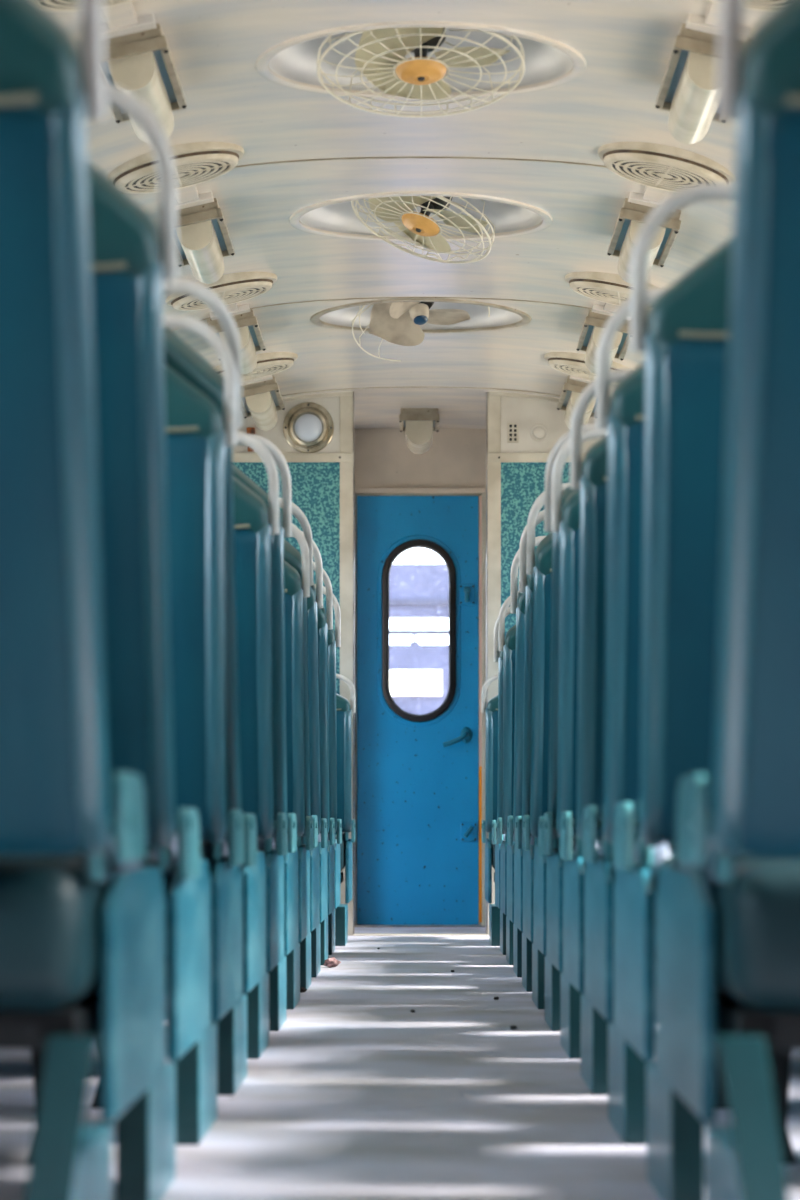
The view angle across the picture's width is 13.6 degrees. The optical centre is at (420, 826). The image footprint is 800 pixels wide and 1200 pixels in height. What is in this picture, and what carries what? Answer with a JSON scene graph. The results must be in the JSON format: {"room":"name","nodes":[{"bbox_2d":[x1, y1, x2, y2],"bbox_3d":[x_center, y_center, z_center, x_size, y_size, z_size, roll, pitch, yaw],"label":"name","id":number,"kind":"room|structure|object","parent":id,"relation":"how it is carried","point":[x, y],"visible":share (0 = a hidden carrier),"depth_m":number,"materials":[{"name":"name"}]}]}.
{"room":"transit interior","nodes":[
{"label":"transit interior","id":0,"kind":"room"},
{"bbox_2d":[0,927,799,1199],"bbox_3d":[0.000,0.490,6.960,2.860,0.060,17.920,0,0,0],"label":"floor","id":1,"kind":"structure","parent":0,"point":[358,1094],"depth_m":5.59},
{"bbox_2d":[0,0,165,1199],"bbox_3d":[-0.783,-0.212,3.556,0.986,1.344,1.188,0,0,0],"label":"seat","id":2,"kind":"object","parent":1,"relation":"on","point":[71,929],"visible":1,"depth_m":3.18,"materials":[{"name":"leather"}]},
{"bbox_2d":[0,858,106,1010],"bbox_3d":[-0.806,0.110,3.600,0.940,0.150,0.540,0,0,0],"label":"cushion","id":3,"kind":"object","parent":2,"relation":"on","point":[53,911],"depth_m":3.34,"materials":[{"name":"plastic"}]},
{"bbox_2d":[0,82,210,1199],"bbox_3d":[-0.783,-0.211,4.467,0.986,1.342,1.166,0,0,0],"label":"seat","id":4,"kind":"object","parent":1,"relation":"on","point":[130,261],"visible":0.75,"depth_m":4.03,"materials":[{"name":"paint"}]},
{"bbox_2d":[0,852,170,954],"bbox_3d":[-0.806,0.110,4.500,0.940,0.150,0.540,0,0,0],"label":"cushion","id":5,"kind":"object","parent":4,"relation":"on","point":[162,860],"depth_m":4.35,"materials":[{"name":"leather"}]},
{"bbox_2d":[76,314,243,1144],"bbox_3d":[-0.783,-0.173,5.396,0.986,1.266,1.108,0,0,0],"label":"seat","id":6,"kind":"object","parent":1,"relation":"on","point":[197,437],"visible":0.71,"depth_m":5.23,"materials":[{"name":"paint"}]},
{"bbox_2d":[76,848,212,882],"bbox_3d":[-0.806,0.110,5.400,0.940,0.150,0.540,0,0,0],"label":"cushion","id":7,"kind":"object","parent":6,"relation":"on","point":[205,853],"depth_m":5.38,"materials":[{"name":"plastic"}]},
{"bbox_2d":[146,278,265,1094],"bbox_3d":[-0.783,-0.213,6.077,0.986,1.346,1.546,0,0,0],"label":"seat","id":8,"kind":"object","parent":1,"relation":"on","point":[179,356],"visible":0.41,"depth_m":5.62,"materials":[{"name":"paint"}]},
{"bbox_2d":[233,431,286,1058],"bbox_3d":[-0.783,-0.175,7.196,0.986,1.270,1.108,0,0,0],"label":"seat","id":9,"kind":"object","parent":1,"relation":"on","point":[254,526],"visible":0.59,"depth_m":6.85,"materials":[{"name":"paint"}]},
{"bbox_2d":[232,434,298,1030],"bbox_3d":[-0.783,-0.211,8.031,0.986,1.341,1.239,0,0,0],"label":"seat","id":10,"kind":"object","parent":1,"relation":"on","point":[277,975],"visible":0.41,"depth_m":7.55,"materials":[{"name":"paint"}]},
{"bbox_2d":[284,523,312,1008],"bbox_3d":[-0.783,-0.175,8.996,0.986,1.269,1.108,0,0,0],"label":"seat","id":11,"kind":"object","parent":1,"relation":"on","point":[295,590],"visible":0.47,"depth_m":8.72,"materials":[{"name":"paint"}]},
{"bbox_2d":[279,498,319,991],"bbox_3d":[-0.783,-0.214,9.653,0.986,1.347,1.594,0,0,0],"label":"seat","id":12,"kind":"object","parent":1,"relation":"on","point":[292,556],"visible":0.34,"depth_m":9.21,"materials":[{"name":"leather"}]},
{"bbox_2d":[292,530,327,976],"bbox_3d":[-0.783,-0.214,10.557,0.986,1.348,1.586,0,0,0],"label":"seat","id":13,"kind":"object","parent":1,"relation":"on","point":[315,601],"visible":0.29,"depth_m":10.09,"materials":[{"name":"paint"}]},
{"bbox_2d":[313,562,334,964],"bbox_3d":[-0.783,-0.211,11.573,0.986,1.343,1.354,0,0,0],"label":"seat","id":14,"kind":"object","parent":1,"relation":"on","point":[324,618],"visible":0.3,"depth_m":11.08,"materials":[{"name":"paint"}]},
{"bbox_2d":[314,584,341,954],"bbox_3d":[-0.783,-0.210,12.579,0.986,1.339,1.143,0,0,0],"label":"seat","id":15,"kind":"object","parent":1,"relation":"on","point":[334,639],"visible":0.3,"depth_m":12.11,"materials":[{"name":"paint"}]},
{"bbox_2d":[324,957,340,967],"bbox_3d":[-0.293,0.443,10.950,0.054,0.034,0.054,0,0,44],"label":"wrapper","id":16,"kind":"object","parent":1,"relation":"on","point":[330,962],"visible":1,"depth_m":10.93,"materials":[{"name":"paper"}]},
{"bbox_2d":[335,674,355,945],"bbox_3d":[-0.755,-0.079,13.496,0.986,1.078,1.108,0,0,0],"label":"seat","id":17,"kind":"object","parent":1,"relation":"on","point":[344,709],"visible":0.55,"depth_m":13.38,"materials":[{"name":"paint"}]},
{"bbox_2d":[335,836,345,870],"bbox_3d":[-0.778,0.110,13.500,0.940,0.150,0.540,0,0,0],"label":"cushion","id":18,"kind":"object","parent":17,"relation":"on","point":[343,845],"depth_m":13.31,"materials":[{"name":"plastic"}]},
{"bbox_2d":[481,674,499,945],"bbox_3d":[0.735,-0.079,13.496,0.986,1.078,1.108,0,0,0],"label":"seat","id":19,"kind":"object","parent":1,"relation":"on","point":[490,709],"visible":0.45,"depth_m":13.38,"materials":[{"name":"paint"}]},
{"bbox_2d":[491,838,496,868],"bbox_3d":[0.758,0.110,13.500,0.940,0.150,0.540,0,0,0],"label":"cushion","id":20,"kind":"object","parent":19,"relation":"on","point":[492,845],"depth_m":13.35,"materials":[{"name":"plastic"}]},
{"bbox_2d":[492,607,509,954],"bbox_3d":[0.757,-0.177,12.596,0.986,1.273,1.108,0,0,0],"label":"seat","id":21,"kind":"object","parent":1,"relation":"on","point":[497,658],"visible":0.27,"depth_m":12.20,"materials":[{"name":"paint"}]},
{"bbox_2d":[497,591,518,964],"bbox_3d":[0.757,-0.175,11.696,0.986,1.270,1.108,0,0,0],"label":"seat","id":22,"kind":"object","parent":1,"relation":"on","point":[507,644],"visible":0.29,"depth_m":11.39,"materials":[{"name":"paint"}]},
{"bbox_2d":[507,536,545,976],"bbox_3d":[0.757,-0.202,10.562,0.986,1.324,1.575,0,0,0],"label":"seat","id":23,"kind":"object","parent":1,"relation":"on","point":[518,609],"visible":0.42,"depth_m":10.04,"materials":[{"name":"paint"}]},
{"bbox_2d":[514,510,543,991],"bbox_3d":[0.757,-0.202,9.672,0.986,1.324,1.555,0,0,0],"label":"seat","id":24,"kind":"object","parent":1,"relation":"on","point":[525,580],"visible":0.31,"depth_m":9.19,"materials":[{"name":"paint"}]},
{"bbox_2d":[522,483,600,1008],"bbox_3d":[0.757,-0.201,8.906,0.986,1.322,1.287,0,0,0],"label":"seat","id":25,"kind":"object","parent":1,"relation":"on","point":[539,564],"visible":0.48,"depth_m":8.44,"materials":[{"name":"paint"}]},
{"bbox_2d":[533,424,600,1030],"bbox_3d":[0.757,-0.201,7.850,0.986,1.322,1.601,0,0,0],"label":"seat","id":26,"kind":"object","parent":1,"relation":"on","point":[552,974],"visible":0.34,"depth_m":7.34,"materials":[{"name":"leather"}]},
{"bbox_2d":[543,427,670,1058],"bbox_3d":[0.757,-0.176,7.196,0.986,1.271,1.108,0,0,0],"label":"seat","id":27,"kind":"object","parent":1,"relation":"on","point":[569,527],"visible":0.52,"depth_m":6.80,"materials":[{"name":"paint"}]},
{"bbox_2d":[560,368,675,1094],"bbox_3d":[0.757,-0.175,6.296,0.986,1.270,1.108,0,0,0],"label":"seat","id":28,"kind":"object","parent":1,"relation":"on","point":[591,477],"visible":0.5,"depth_m":5.93,"materials":[{"name":"paint"}]},
{"bbox_2d":[585,845,675,866],"bbox_3d":[0.780,0.110,6.300,0.940,0.150,0.540,0,0,0],"label":"cushion","id":29,"kind":"object","parent":28,"relation":"on","point":[598,846],"depth_m":6.22,"materials":[{"name":"plastic"}]},
{"bbox_2d":[582,288,741,1144],"bbox_3d":[0.757,-0.175,5.396,0.986,1.270,1.108,0,0,0],"label":"seat","id":30,"kind":"object","parent":1,"relation":"on","point":[623,416],"visible":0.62,"depth_m":5.06,"materials":[{"name":"paint"}]},
{"bbox_2d":[612,848,741,879],"bbox_3d":[0.780,0.110,5.400,0.940,0.150,0.540,0,0,0],"label":"cushion","id":31,"kind":"object","parent":30,"relation":"on","point":[670,849],"depth_m":5.35,"materials":[{"name":"leather"}]},
{"bbox_2d":[613,182,799,1199],"bbox_3d":[0.757,-0.174,4.496,0.986,1.269,1.108,0,0,0],"label":"seat","id":32,"kind":"object","parent":1,"relation":"on","point":[684,337],"visible":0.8,"depth_m":4.21,"materials":[{"name":"paint"}]},
{"bbox_2d":[651,852,799,899],"bbox_3d":[0.780,0.110,4.500,0.940,0.150,0.540,0,0,0],"label":"cushion","id":33,"kind":"object","parent":32,"relation":"on","point":[658,859],"depth_m":4.45,"materials":[{"name":"leather"}]},
{"bbox_2d":[655,0,799,1199],"bbox_3d":[0.757,-0.201,3.510,0.986,1.322,1.281,0,0,0],"label":"seat","id":34,"kind":"object","parent":1,"relation":"on","point":[726,922],"visible":1,"depth_m":3.12,"materials":[{"name":"leather"}]},
{"bbox_2d":[711,858,799,1010],"bbox_3d":[0.780,0.110,3.600,0.940,0.150,0.540,0,0,0],"label":"cushion","id":35,"kind":"object","parent":34,"relation":"on","point":[755,916],"depth_m":3.34,"materials":[{"name":"leather"}]},
{"bbox_2d":[48,0,770,428],"bbox_3d":[0.000,-1.548,6.810,2.860,0.603,17.620,0,0,0],"label":"ceiling","id":36,"kind":"structure","parent":0,"point":[227,99],"depth_m":9.41,"materials":[{"name":"paint"}]},
{"bbox_2d":[35,0,133,11],"bbox_3d":[-0.667,-1.792,7.000,0.380,0.144,0.381,0,0,-13],"label":"ceiling vent","id":37,"kind":"object","parent":36,"relation":"in","point":[49,5],"visible":0.64,"depth_m":7.09,"materials":[{"name":"beige paint"}]},
{"bbox_2d":[103,2,156,39],"bbox_3d":[-0.665,-1.796,7.380,0.144,0.067,0.280,0,0,0],"label":"conduit cover","id":38,"kind":"object","parent":36,"relation":"attached to","point":[121,19],"visible":0.56,"depth_m":7.46,"materials":[{"name":"paint"}]},
{"bbox_2d":[104,23,186,143],"bbox_3d":[-0.661,-1.742,7.870,0.180,0.153,0.652,0,0,0],"label":"ceiling lamp","id":39,"kind":"object","parent":36,"relation":"attached to","point":[141,63],"visible":0.72,"depth_m":7.58,"materials":[{"name":"paint"}]},
{"bbox_2d":[105,50,177,113],"bbox_3d":[-0.662,-1.758,7.870,0.141,0.004,0.616,-13,0,0],"label":"bracket","id":40,"kind":"object","parent":39,"relation":"on","point":[163,60],"depth_m":7.72,"materials":[{"name":"beige plastic"}]},
{"bbox_2d":[107,142,243,193],"bbox_3d":[-0.667,-1.792,9.040,0.380,0.144,0.382,0,0,-15],"label":"ceiling vent","id":41,"kind":"object","parent":36,"relation":"in","point":[198,162],"visible":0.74,"depth_m":8.95,"materials":[{"name":"beige paint"}]},
{"bbox_2d":[176,185,213,209],"bbox_3d":[-0.665,-1.796,9.435,0.144,0.067,0.350,0,0,0],"label":"conduit cover","id":42,"kind":"object","parent":36,"relation":"attached to","point":[186,197],"visible":0.52,"depth_m":9.54,"materials":[{"name":"paint"}]},
{"bbox_2d":[177,198,234,283],"bbox_3d":[-0.661,-1.742,9.970,0.180,0.153,0.652,0,0,0],"label":"ceiling lamp","id":43,"kind":"object","parent":36,"relation":"attached to","point":[203,237],"visible":0.77,"depth_m":9.74,"materials":[{"name":"paint"}]},
{"bbox_2d":[177,219,226,259],"bbox_3d":[-0.662,-1.758,9.970,0.141,0.004,0.616,-13,0,0],"label":"bracket","id":44,"kind":"object","parent":43,"relation":"on","point":[219,227],"depth_m":9.81,"materials":[{"name":"beige plastic"}]},
{"bbox_2d":[165,272,276,310],"bbox_3d":[-0.667,-1.792,11.120,0.380,0.144,0.381,0,0,-14],"label":"ceiling vent","id":45,"kind":"object","parent":36,"relation":"in","point":[232,288],"visible":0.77,"depth_m":11.03,"materials":[{"name":"beige paint"}]},
{"bbox_2d":[209,303,249,319],"bbox_3d":[-0.665,-1.796,11.495,0.144,0.067,0.330,0,0,0],"label":"conduit cover","id":46,"kind":"object","parent":36,"relation":"attached to","point":[233,308],"visible":0.44,"depth_m":11.60,"materials":[{"name":"metal"}]},
{"bbox_2d":[207,309,265,373],"bbox_3d":[-0.661,-1.742,12.020,0.180,0.153,0.652,0,0,0],"label":"ceiling lamp","id":47,"kind":"object","parent":36,"relation":"attached to","point":[251,339],"visible":0.57,"depth_m":11.77,"materials":[{"name":"paint"}]},
{"bbox_2d":[218,325,258,346],"bbox_3d":[-0.662,-1.758,12.020,0.141,0.004,0.616,-13,0,0],"label":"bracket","id":48,"kind":"object","parent":47,"relation":"on","point":[253,330],"depth_m":11.80,"materials":[{"name":"beige plastic"}]},
{"bbox_2d":[214,352,297,381],"bbox_3d":[-0.667,-1.792,12.980,0.380,0.144,0.381,0,0,-15],"label":"ceiling vent","id":49,"kind":"object","parent":36,"relation":"in","point":[268,364],"visible":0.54,"depth_m":12.89,"materials":[{"name":"beige paint"}]},
{"bbox_2d":[242,375,272,385],"bbox_3d":[-0.665,-1.796,13.300,0.144,0.067,0.220,0,0,0],"label":"conduit cover","id":50,"kind":"object","parent":36,"relation":"attached to","point":[269,377],"visible":0.19,"depth_m":13.35,"materials":[{"name":"paint"}]},
{"bbox_2d":[242,376,284,430],"bbox_3d":[-0.661,-1.742,13.770,0.180,0.153,0.652,0,0,0],"label":"ceiling lamp","id":51,"kind":"object","parent":36,"relation":"attached to","point":[261,401],"visible":0.77,"depth_m":13.47,"materials":[{"name":"paint"}]},
{"bbox_2d":[242,390,279,412],"bbox_3d":[-0.662,-1.758,13.770,0.141,0.004,0.616,-13,0,0],"label":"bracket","id":52,"kind":"object","parent":51,"relation":"on","point":[248,396],"depth_m":13.47,"materials":[{"name":"beige plastic"}]},
{"bbox_2d":[172,297,591,330],"bbox_3d":[0.000,-1.684,11.700,2.400,0.332,0.012,0,0,0],"label":"trim","id":53,"kind":"structure","parent":36,"relation":"attached to","point":[378,297],"depth_m":11.70,"materials":[{"name":"paint"}]},
{"bbox_2d":[399,408,438,453],"bbox_3d":[-0.008,-1.775,14.998,0.177,0.170,0.404,0,0,0],"label":"ceiling lamp","id":54,"kind":"object","parent":36,"relation":"attached to","point":[419,424],"visible":1,"depth_m":14.81,"materials":[{"name":"paint"}]},
{"bbox_2d":[234,157,606,167],"bbox_3d":[0.000,-1.684,9.250,2.400,0.332,0.012,0,0,0],"label":"trim","id":55,"kind":"structure","parent":36,"relation":"attached to","point":[354,158],"depth_m":9.24,"materials":[{"name":"paint"}]},
{"bbox_2d":[255,21,586,117],"bbox_3d":[0.000,-1.885,8.090,0.802,0.241,0.802,0,0,-6],"label":"ceiling fan","id":56,"kind":"object","parent":36,"relation":"attached to","point":[421,60],"visible":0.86,"depth_m":8.20,"materials":[{"name":"paint"}]},
{"bbox_2d":[289,191,552,263],"bbox_3d":[0.000,-1.866,10.150,0.802,0.274,0.802,0,0,-6],"label":"ceiling fan","id":57,"kind":"object","parent":36,"relation":"attached to","point":[430,219],"visible":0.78,"depth_m":10.27,"materials":[{"name":"paint"}]},
{"bbox_2d":[310,299,531,361],"bbox_3d":[0.000,-1.857,12.120,0.802,0.289,0.802,0,0,-6],"label":"ceiling fan","id":58,"kind":"object","parent":36,"relation":"attached to","point":[404,322],"visible":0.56,"depth_m":12.23,"materials":[{"name":"paint"}]},
{"bbox_2d":[557,376,595,427],"bbox_3d":[0.661,-1.742,13.770,0.180,0.153,0.652,0,0,0],"label":"ceiling lamp","id":59,"kind":"object","parent":36,"relation":"attached to","point":[572,389],"visible":0.56,"depth_m":13.53,"materials":[{"name":"paint"}]},
{"bbox_2d":[562,390,595,412],"bbox_3d":[0.662,-1.758,13.770,0.141,0.004,0.616,13,0,0],"label":"shade","id":60,"kind":"object","parent":59,"relation":"on","point":[567,395],"depth_m":13.64,"materials":[{"name":"beige plastic"}]},
{"bbox_2d":[569,375,592,383],"bbox_3d":[0.665,-1.796,13.300,0.144,0.067,0.220,0,0,0],"label":"conduit cover","id":61,"kind":"object","parent":36,"relation":"attached to","point":[571,377],"visible":0.2,"depth_m":13.35,"materials":[{"name":"metal"}]},
{"bbox_2d":[544,352,627,383],"bbox_3d":[0.667,-1.792,12.980,0.380,0.144,0.382,0,0,23],"label":"ceiling vent","id":62,"kind":"object","parent":36,"relation":"in","point":[573,364],"visible":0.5,"depth_m":12.88,"materials":[{"name":"beige metal"}]},
{"bbox_2d":[576,309,629,373],"bbox_3d":[0.661,-1.742,12.020,0.180,0.153,0.652,0,0,0],"label":"ceiling lamp","id":63,"kind":"object","parent":36,"relation":"attached to","point":[594,323],"visible":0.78,"depth_m":11.85,"materials":[{"name":"paint"}]},
{"bbox_2d":[583,325,627,353],"bbox_3d":[0.662,-1.758,12.020,0.141,0.004,0.616,13,0,0],"label":"shade","id":64,"kind":"object","parent":63,"relation":"on","point":[588,330],"depth_m":11.91,"materials":[{"name":"beige plastic"}]},
{"bbox_2d":[592,303,629,319],"bbox_3d":[0.665,-1.796,11.495,0.144,0.067,0.330,0,0,0],"label":"conduit cover","id":65,"kind":"object","parent":36,"relation":"attached to","point":[608,309],"visible":0.28,"depth_m":11.60,"materials":[{"name":"paint"}]},
{"bbox_2d":[565,272,658,310],"bbox_3d":[0.667,-1.792,11.120,0.380,0.144,0.382,0,0,21],"label":"ceiling vent","id":66,"kind":"object","parent":36,"relation":"in","point":[609,288],"visible":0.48,"depth_m":11.01,"materials":[{"name":"beige paint"}]},
{"bbox_2d":[607,198,680,283],"bbox_3d":[0.661,-1.742,9.970,0.180,0.153,0.652,0,0,0],"label":"ceiling lamp","id":67,"kind":"object","parent":36,"relation":"attached to","point":[632,216],"visible":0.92,"depth_m":9.79,"materials":[{"name":"paint"}]},
{"bbox_2d":[615,219,671,259],"bbox_3d":[0.662,-1.758,9.970,0.141,0.004,0.616,13,0,0],"label":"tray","id":68,"kind":"object","parent":67,"relation":"on","point":[622,227],"depth_m":9.90,"materials":[{"name":"beige plastic"}]},
{"bbox_2d":[628,186,668,207],"bbox_3d":[0.665,-1.796,9.435,0.144,0.067,0.350,0,0,0],"label":"conduit cover","id":69,"kind":"object","parent":36,"relation":"attached to","point":[651,197],"visible":0.47,"depth_m":9.53,"materials":[{"name":"paint"}]},
{"bbox_2d":[598,142,734,191],"bbox_3d":[0.667,-1.792,9.040,0.380,0.144,0.381,0,0,-13],"label":"ceiling vent","id":70,"kind":"object","parent":36,"relation":"in","point":[658,166],"visible":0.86,"depth_m":8.94,"materials":[{"name":"beige paint"}]},
{"bbox_2d":[655,23,747,143],"bbox_3d":[0.661,-1.742,7.870,0.180,0.153,0.652,0,0,0],"label":"ceiling lamp","id":71,"kind":"object","parent":36,"relation":"attached to","point":[687,90],"visible":0.67,"depth_m":7.72,"materials":[{"name":"paint"}]},
{"bbox_2d":[664,50,715,112],"bbox_3d":[0.662,-1.758,7.870,0.141,0.004,0.616,13,0,0],"label":"tray","id":72,"kind":"object","parent":71,"relation":"on","point":[678,60],"depth_m":7.78,"materials":[{"name":"beige plastic"}]},
{"bbox_2d":[685,1,749,40],"bbox_3d":[0.665,-1.796,7.380,0.144,0.067,0.280,0,0,0],"label":"conduit cover","id":73,"kind":"object","parent":36,"relation":"attached to","point":[710,23],"visible":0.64,"depth_m":7.46,"materials":[{"name":"paint"}]},
{"bbox_2d":[709,0,783,11],"bbox_3d":[0.667,-1.792,7.000,0.380,0.144,0.381,0,0,10],"label":"ceiling vent","id":74,"kind":"object","parent":36,"relation":"in","point":[760,5],"visible":0.52,"depth_m":7.11,"materials":[{"name":"beige metal"}]},
{"bbox_2d":[232,396,600,909],"bbox_3d":[0.000,-0.705,14.225,2.760,2.330,0.050,0,0,0],"label":"wall","id":75,"kind":"structure","parent":0,"point":[527,412],"depth_m":14.20,"materials":[{"name":"white paint"}]},
{"bbox_2d":[247,427,254,451],"bbox_3d":[-0.721,-1.641,14.185,0.036,0.101,0.030,0,0,0],"label":"bracket","id":76,"kind":"object","parent":75,"relation":"attached to","point":[250,430],"visible":0.39,"depth_m":14.18,"materials":[{"name":"orange metal"}]},
{"bbox_2d":[232,453,352,461],"bbox_3d":[-0.829,-1.565,14.193,1.082,0.040,0.014,0,0,0],"label":"trim","id":77,"kind":"structure","parent":75,"relation":"attached to","point":[236,457],"depth_m":14.19,"materials":[{"name":"paint"}]},
{"bbox_2d":[283,402,333,452],"bbox_3d":[-0.477,-1.691,14.184,0.216,0.216,0.033,0,0,0],"label":"lamp","id":78,"kind":"object","parent":75,"relation":"attached to","point":[308,427],"visible":1,"depth_m":14.19,"materials":[{"name":"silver metal"}]},
{"bbox_2d":[283,392,351,401],"bbox_3d":[-0.795,-1.623,14.190,1.010,0.440,0.020,0,0,0],"label":"trim","id":79,"kind":"structure","parent":75,"relation":"attached to","point":[336,393],"depth_m":14.18,"materials":[{"name":"paint"}]},
{"bbox_2d":[340,392,352,935],"bbox_3d":[-0.316,-0.692,14.194,0.056,2.303,0.012,0,0,0],"label":"trim","id":80,"kind":"structure","parent":75,"relation":"attached to","point":[346,402],"depth_m":14.19,"materials":[{"name":"paint"}]},
{"bbox_2d":[353,392,354,933],"bbox_3d":[-0.286,-0.692,14.254,0.004,2.303,0.132,0,0,0],"label":"trim","id":81,"kind":"structure","parent":75,"relation":"attached to","point":[353,392],"depth_m":14.19,"materials":[{"name":"metal"}]},
{"bbox_2d":[232,462,582,835],"bbox_3d":[0.000,-0.603,14.196,2.740,1.885,0.008,0,0,0],"label":"wall","id":82,"kind":"structure","parent":75,"relation":"attached to","point":[315,486],"depth_m":14.19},
{"bbox_2d":[281,387,560,396],"bbox_3d":[0.000,-1.684,14.080,2.400,0.332,0.012,0,0,0],"label":"trim","id":83,"kind":"structure","parent":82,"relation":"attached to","point":[369,387],"depth_m":14.07,"materials":[{"name":"paint"}]},
{"bbox_2d":[353,933,487,935],"bbox_3d":[-0.003,0.457,14.225,0.570,0.006,0.150,0,0,0],"label":"trim","id":84,"kind":"structure","parent":75,"relation":"attached to","point":[354,934],"depth_m":14.15,"materials":[{"name":"paint"}]},
{"bbox_2d":[486,392,487,933],"bbox_3d":[0.280,-0.692,14.254,0.004,2.304,0.132,0,0,0],"label":"trim","id":85,"kind":"structure","parent":75,"relation":"attached to","point":[487,392],"depth_m":14.19,"materials":[{"name":"metal"}]},
{"bbox_2d":[488,392,500,935],"bbox_3d":[0.310,-0.692,14.194,0.056,2.304,0.012,0,0,0],"label":"trim","id":86,"kind":"structure","parent":75,"relation":"attached to","point":[494,402],"depth_m":14.19,"materials":[{"name":"paint"}]},
{"bbox_2d":[507,423,518,442],"bbox_3d":[0.390,-1.670,14.196,0.048,0.084,0.008,0,0,0],"label":"plate","id":87,"kind":"object","parent":75,"relation":"attached to","point":[512,428],"visible":1,"depth_m":14.19,"materials":[{"name":"paint"}]},
{"bbox_2d":[490,392,558,401],"bbox_3d":[0.795,-1.623,14.190,1.010,0.440,0.020,0,0,0],"label":"trim","id":88,"kind":"structure","parent":75,"relation":"attached to","point":[491,393],"depth_m":14.18,"materials":[{"name":"paint"}]},
{"bbox_2d":[488,453,585,461],"bbox_3d":[0.826,-1.565,14.193,1.088,0.040,0.014,0,0,0],"label":"trim","id":89,"kind":"structure","parent":75,"relation":"attached to","point":[492,457],"depth_m":14.19,"materials":[{"name":"paint"}]},
{"bbox_2d":[530,424,547,441],"bbox_3d":[0.500,-1.670,14.191,0.076,0.076,0.018,0,0,0],"label":"button","id":90,"kind":"object","parent":75,"relation":"attached to","point":[537,435],"visible":1,"depth_m":14.19,"materials":[{"name":"white paint"}]},
{"bbox_2d":[355,428,485,491],"bbox_3d":[0.000,-0.705,15.570,2.760,2.370,0.100,0,0,0],"label":"wall","id":91,"kind":"structure","parent":0,"point":[456,457],"depth_m":15.52,"materials":[{"name":"white paint"}]},
{"bbox_2d":[355,493,355,924],"bbox_3d":[-0.313,-0.542,15.490,0.022,2.004,0.080,0,0,0],"label":"trim","id":92,"kind":"structure","parent":91,"relation":"attached to","point":[355,493],"depth_m":15.45,"materials":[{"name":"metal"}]},
{"bbox_2d":[357,496,477,924],"bbox_3d":[-0.015,-0.540,15.492,0.562,1.984,0.116,0,0,0],"label":"door","id":93,"kind":"structure","parent":91,"relation":"in","point":[417,775],"depth_m":15.50,"materials":[{"name":"blue paint"}]},
{"bbox_2d":[356,494,481,924],"bbox_3d":[-0.015,-0.541,15.565,0.622,2.042,0.110,0,0,0],"label":"door frame","id":94,"kind":"structure","parent":91,"relation":"attached to","point":[478,495],"depth_m":15.51,"materials":[{"name":"paint"}]},
{"bbox_2d":[355,488,484,493],"bbox_3d":[-0.015,-1.557,15.515,0.622,0.026,0.030,0,0,0],"label":"trim","id":95,"kind":"structure","parent":91,"relation":"attached to","point":[357,490],"depth_m":15.50,"materials":[{"name":"white paint"}]},
{"bbox_2d":[355,925,484,926],"bbox_3d":[-0.010,0.456,15.475,0.612,0.008,0.150,0,0,0],"label":"trim","id":96,"kind":"structure","parent":91,"relation":"attached to","point":[355,925],"depth_m":15.40,"materials":[{"name":"metal"}]},
{"bbox_2d":[479,496,481,921],"bbox_3d":[0.275,-0.546,15.508,0.012,1.972,0.025,0,0,0],"label":"door frame","id":97,"kind":"structure","parent":91,"relation":"attached to","point":[480,497],"depth_m":15.49,"materials":[{"name":"beige"}]},
{"bbox_2d":[482,492,485,926],"bbox_3d":[0.299,-0.542,15.490,0.034,2.004,0.080,0,0,0],"label":"trim","id":98,"kind":"structure","parent":91,"relation":"attached to","point":[483,493],"depth_m":15.45,"materials":[{"name":"paint"}]},
{"bbox_3d":[0.000,1.710,15.000,120.000,0.100,110.000,0,0,0],"label":"ground","id":99,"kind":"structure","parent":0,"visible":0},
{"bbox_2d":[389,564,448,714],"bbox_3d":[0.000,-0.294,21.735,2.840,2.709,1.530,0,0,0],"label":"coach","id":100,"kind":"object","parent":99,"relation":"on","point":[418,674],"visible":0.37,"depth_m":21.00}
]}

